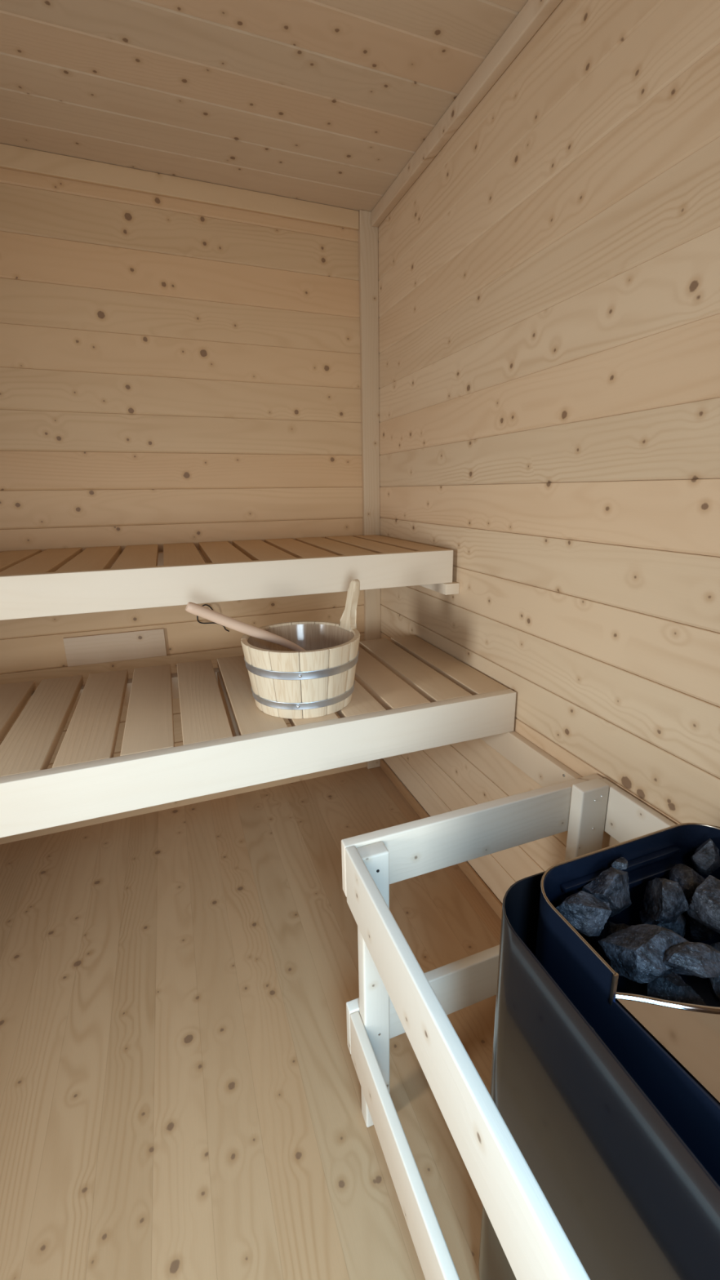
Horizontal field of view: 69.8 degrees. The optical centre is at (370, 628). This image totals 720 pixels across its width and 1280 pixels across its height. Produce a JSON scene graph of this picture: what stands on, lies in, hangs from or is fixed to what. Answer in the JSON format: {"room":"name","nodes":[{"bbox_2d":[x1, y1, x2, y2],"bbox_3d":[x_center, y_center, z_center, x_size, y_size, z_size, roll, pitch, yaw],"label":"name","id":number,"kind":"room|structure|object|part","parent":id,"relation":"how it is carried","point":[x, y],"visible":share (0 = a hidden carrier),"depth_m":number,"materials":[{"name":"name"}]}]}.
{"room":"sauna","nodes":[
{"label":"sauna","id":0,"kind":"room"},
{"bbox_2d":[0,168,381,844],"bbox_3d":[-0.961,-0.307,1.636,2.220,2.096,0.060,-6,16,-20],"label":"wall","id":1,"kind":"structure","parent":0,"point":[173,371],"depth_m":1.63,"materials":[{"name":"brown wood"}]},
{"bbox_2d":[62,627,166,666],"bbox_3d":[-0.855,0.063,1.736,0.304,0.097,0.012,-6,16,-20],"label":"board","id":2,"kind":"object","parent":1,"relation":"attached to","point":[131,645],"visible":1,"depth_m":1.73,"materials":[{"name":"beige wood"}]},
{"bbox_2d":[0,142,359,230],"bbox_3d":[-0.989,-1.233,1.340,2.035,0.052,0.012,-6,16,-20],"label":"trim","id":3,"kind":"structure","parent":1,"relation":"attached to","point":[13,157],"depth_m":1.49,"materials":[{"name":"brown wood"}]},
{"bbox_2d":[196,604,229,631],"bbox_3d":[-0.558,-0.036,1.818,0.106,0.108,0.031,-6,16,-20],"label":"loop","id":4,"kind":"object","parent":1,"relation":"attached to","point":[204,604],"visible":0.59,"depth_m":1.80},
{"bbox_2d":[0,534,453,620],"bbox_3d":[-0.792,-0.141,1.374,1.968,0.092,0.590,-6,16,-20],"label":"bench","id":5,"kind":"object","parent":1,"relation":"attached to","point":[51,582],"visible":1,"depth_m":1.28,"materials":[{"name":"beige wood"}]},
{"bbox_3d":[-0.798,-0.178,1.378,1.966,0.022,0.562,-6,16,-20],"label":"slatted seat","id":6,"kind":"part","parent":5,"relation":"part of","materials":[{"name":"beige wood"}]},
{"bbox_2d":[358,209,380,768],"bbox_3d":[0.002,-0.385,1.959,0.064,2.034,0.020,-6,16,-20],"label":"trim","id":7,"kind":"structure","parent":1,"relation":"attached to","point":[367,233],"depth_m":1.83,"materials":[{"name":"brown wood"}]},
{"bbox_2d":[0,766,501,1279],"bbox_3d":[-0.553,0.987,0.932,2.220,0.072,2.240,-6,16,-20],"label":"floor","id":8,"kind":"structure","parent":0,"point":[180,1095],"depth_m":1.10,"materials":[{"name":"brown wood"}]},
{"bbox_2d":[341,773,675,1279],"bbox_3d":[0.367,0.710,0.616,0.540,0.604,0.894,-6,16,-20],"label":"guard","id":9,"kind":"object","parent":8,"relation":"on","point":[397,997],"visible":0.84,"depth_m":0.79,"materials":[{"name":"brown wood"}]},
{"bbox_3d":[0.006,0.643,0.907,0.048,0.592,0.030,-6,16,-20],"label":"post","id":10,"kind":"part","parent":9,"relation":"part of","materials":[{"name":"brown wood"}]},
{"bbox_3d":[0.129,0.839,0.542,0.017,0.103,0.872,-6,16,-20],"label":"rail","id":11,"kind":"part","parent":9,"relation":"part of","materials":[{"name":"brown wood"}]},
{"bbox_3d":[0.210,0.704,1.035,0.540,0.103,0.022,-6,16,-20],"label":"rail","id":12,"kind":"part","parent":9,"relation":"part of","materials":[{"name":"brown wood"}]},
{"bbox_3d":[0.125,0.506,0.453,0.017,0.106,0.872,-6,16,-20],"label":"rail","id":13,"kind":"part","parent":9,"relation":"part of","materials":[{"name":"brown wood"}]},
{"bbox_3d":[0.206,0.369,0.946,0.540,0.099,0.022,-6,16,-20],"label":"rail","id":14,"kind":"part","parent":9,"relation":"part of","materials":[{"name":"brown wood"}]},
{"bbox_3d":[0.423,0.590,1.062,0.065,0.604,0.030,-6,16,-20],"label":"post","id":15,"kind":"part","parent":9,"relation":"part of","materials":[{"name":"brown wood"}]},
{"bbox_3d":[0.612,0.446,0.633,0.016,0.099,0.872,-6,16,-20],"label":"rail","id":16,"kind":"part","parent":9,"relation":"part of","materials":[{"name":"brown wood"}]},
{"bbox_2d":[478,822,719,1279],"bbox_3d":[0.397,0.664,0.577,0.394,0.713,0.428,-6,16,-20],"label":"heater","id":17,"kind":"object","parent":8,"relation":"on","point":[617,1127],"depth_m":0.51,"materials":[{"name":"black metal"}]},
{"bbox_3d":[0.292,0.323,0.626,0.061,0.064,0.038,-5,16,-16],"label":"heater stone","id":18,"kind":"part","parent":17,"relation":"part of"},
{"bbox_3d":[0.309,0.394,0.638,0.055,0.061,0.050,-1,15,-2],"label":"heater stone","id":19,"kind":"part","parent":17,"relation":"part of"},
{"bbox_3d":[0.314,0.297,0.648,0.026,0.015,0.018,-13,20,-39],"label":"heater stone","id":20,"kind":"part","parent":17,"relation":"part of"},
{"bbox_3d":[0.267,0.418,0.542,0.046,0.055,0.061,-9,17,-28],"label":"heater stone","id":21,"kind":"part","parent":17,"relation":"part of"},
{"bbox_3d":[0.302,0.352,0.562,0.083,0.058,0.060,-6,16,-19],"label":"heater stone","id":22,"kind":"part","parent":17,"relation":"part of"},
{"bbox_3d":[0.370,0.385,0.660,0.052,0.070,0.065,12,19,39],"label":"heater stone","id":23,"kind":"part","parent":17,"relation":"part of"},
{"bbox_3d":[0.348,0.327,0.621,0.048,0.051,0.049,-7,16,-21],"label":"heater stone","id":24,"kind":"part","parent":17,"relation":"part of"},
{"bbox_3d":[0.413,0.367,0.446,0.299,0.050,0.228,-6,16,-20],"label":"plate","id":25,"kind":"part","parent":17,"relation":"part of","materials":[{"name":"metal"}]},
{"bbox_3d":[0.336,0.414,0.566,0.063,0.059,0.054,10,18,33],"label":"heater stone","id":26,"kind":"part","parent":17,"relation":"part of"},
{"bbox_3d":[0.407,0.327,0.655,0.054,0.046,0.050,2,15,11],"label":"heater stone","id":27,"kind":"part","parent":17,"relation":"part of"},
{"bbox_3d":[0.335,0.346,0.531,0.066,0.031,0.036,0,15,1],"label":"heater stone","id":28,"kind":"part","parent":17,"relation":"part of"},
{"bbox_3d":[0.437,0.380,0.679,0.039,0.060,0.055,12,20,40],"label":"heater stone","id":29,"kind":"part","parent":17,"relation":"part of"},
{"bbox_3d":[0.406,0.322,0.587,0.057,0.057,0.067,-11,18,-34],"label":"heater stone","id":30,"kind":"part","parent":17,"relation":"part of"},
{"bbox_3d":[0.444,0.301,0.684,0.042,0.046,0.033,-6,16,-19],"label":"heater stone","id":31,"kind":"part","parent":17,"relation":"part of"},
{"bbox_3d":[0.406,0.398,0.586,0.055,0.057,0.049,-3,15,-7],"label":"heater stone","id":32,"kind":"part","parent":17,"relation":"part of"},
{"bbox_3d":[0.245,0.393,0.609,0.054,0.068,0.067,-6,16,-20],"label":"heater stone","id":33,"kind":"object","parent":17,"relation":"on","visible":0},
{"bbox_2d":[555,890,611,937],"bbox_3d":[0.245,0.332,0.603,0.066,0.044,0.040,1,15,8],"label":"stone","id":34,"kind":"object","parent":33,"relation":"on","point":[588,913],"visible":0.91,"depth_m":0.59,"materials":[{"name":"grey stone"}]},
{"bbox_2d":[0,0,528,211],"bbox_3d":[-0.566,-1.034,0.361,2.220,0.060,2.180,-6,16,-20],"label":"ceiling","id":35,"kind":"structure","parent":0,"point":[326,102],"depth_m":1.15,"materials":[{"name":"brown wood"}]},
{"bbox_2d":[377,0,719,904],"bbox_3d":[0.452,-0.154,1.003,0.060,2.096,2.180,-6,16,-20],"label":"wall","id":36,"kind":"structure","parent":0,"point":[549,281],"depth_m":1.00,"materials":[{"name":"brown wood"}]},
{"bbox_2d":[0,635,515,837],"bbox_3d":[-0.669,0.242,1.178,1.980,0.104,0.566,-6,16,-20],"label":"bench","id":37,"kind":"object","parent":36,"relation":"attached to","point":[410,695],"visible":0.84,"depth_m":1.12,"materials":[{"name":"beige wood"}]},
{"bbox_3d":[-0.675,0.200,1.180,1.978,0.022,0.538,-6,16,-20],"label":"slatted seat","id":38,"kind":"part","parent":37,"relation":"part of","materials":[{"name":"beige wood"}]},
{"bbox_2d":[240,579,359,719],"bbox_3d":[-0.160,0.038,1.194,0.272,0.271,0.272,2,15,9],"label":"bucket","id":39,"kind":"object","parent":37,"relation":"on","point":[317,681],"visible":0.98,"depth_m":1.12,"materials":[{"name":"wood"}]},
{"bbox_2d":[185,602,305,653],"bbox_3d":[-0.242,0.037,1.198,0.338,0.233,0.068,-6,16,-20],"label":"ladle","id":40,"kind":"object","parent":39,"relation":"in","point":[197,610],"visible":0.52,"depth_m":1.15,"materials":[{"name":"brown wood"}]},
{"bbox_3d":[-0.048,-0.057,1.252,0.045,0.121,0.062,-11,18,-34],"label":"handle","id":41,"kind":"part","parent":39,"relation":"part of","materials":[{"name":"beige wood"}]},
{"bbox_2d":[420,581,459,595],"bbox_3d":[0.124,-0.181,1.722,0.044,0.031,0.590,-6,16,-20],"label":"batten","id":42,"kind":"object","parent":36,"relation":"attached to","point":[453,588],"visible":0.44,"depth_m":1.46,"materials":[{"name":"beige wood"}]},
{"bbox_2d":[379,758,502,919],"bbox_3d":[0.424,0.826,1.271,0.010,0.042,2.098,-6,16,-20],"label":"baseboard","id":43,"kind":"structure","parent":36,"relation":"attached to","point":[468,870],"depth_m":1.59,"materials":[{"name":"brown wood"}]},
{"bbox_2d":[371,0,562,226],"bbox_3d":[0.394,-1.097,0.753,0.026,0.042,2.098,-6,16,-20],"label":"trim","id":44,"kind":"structure","parent":36,"relation":"attached to","point":[535,13],"depth_m":1.15,"materials":[{"name":"brown wood"}]},
{"bbox_2d":[480,730,582,786],"bbox_3d":[0.290,0.254,1.442,0.021,0.075,0.864,-6,16,-20],"label":"batten","id":45,"kind":"object","parent":36,"relation":"attached to","point":[536,763],"visible":0.37,"depth_m":1.21,"materials":[{"name":"brown wood"}]}
]}

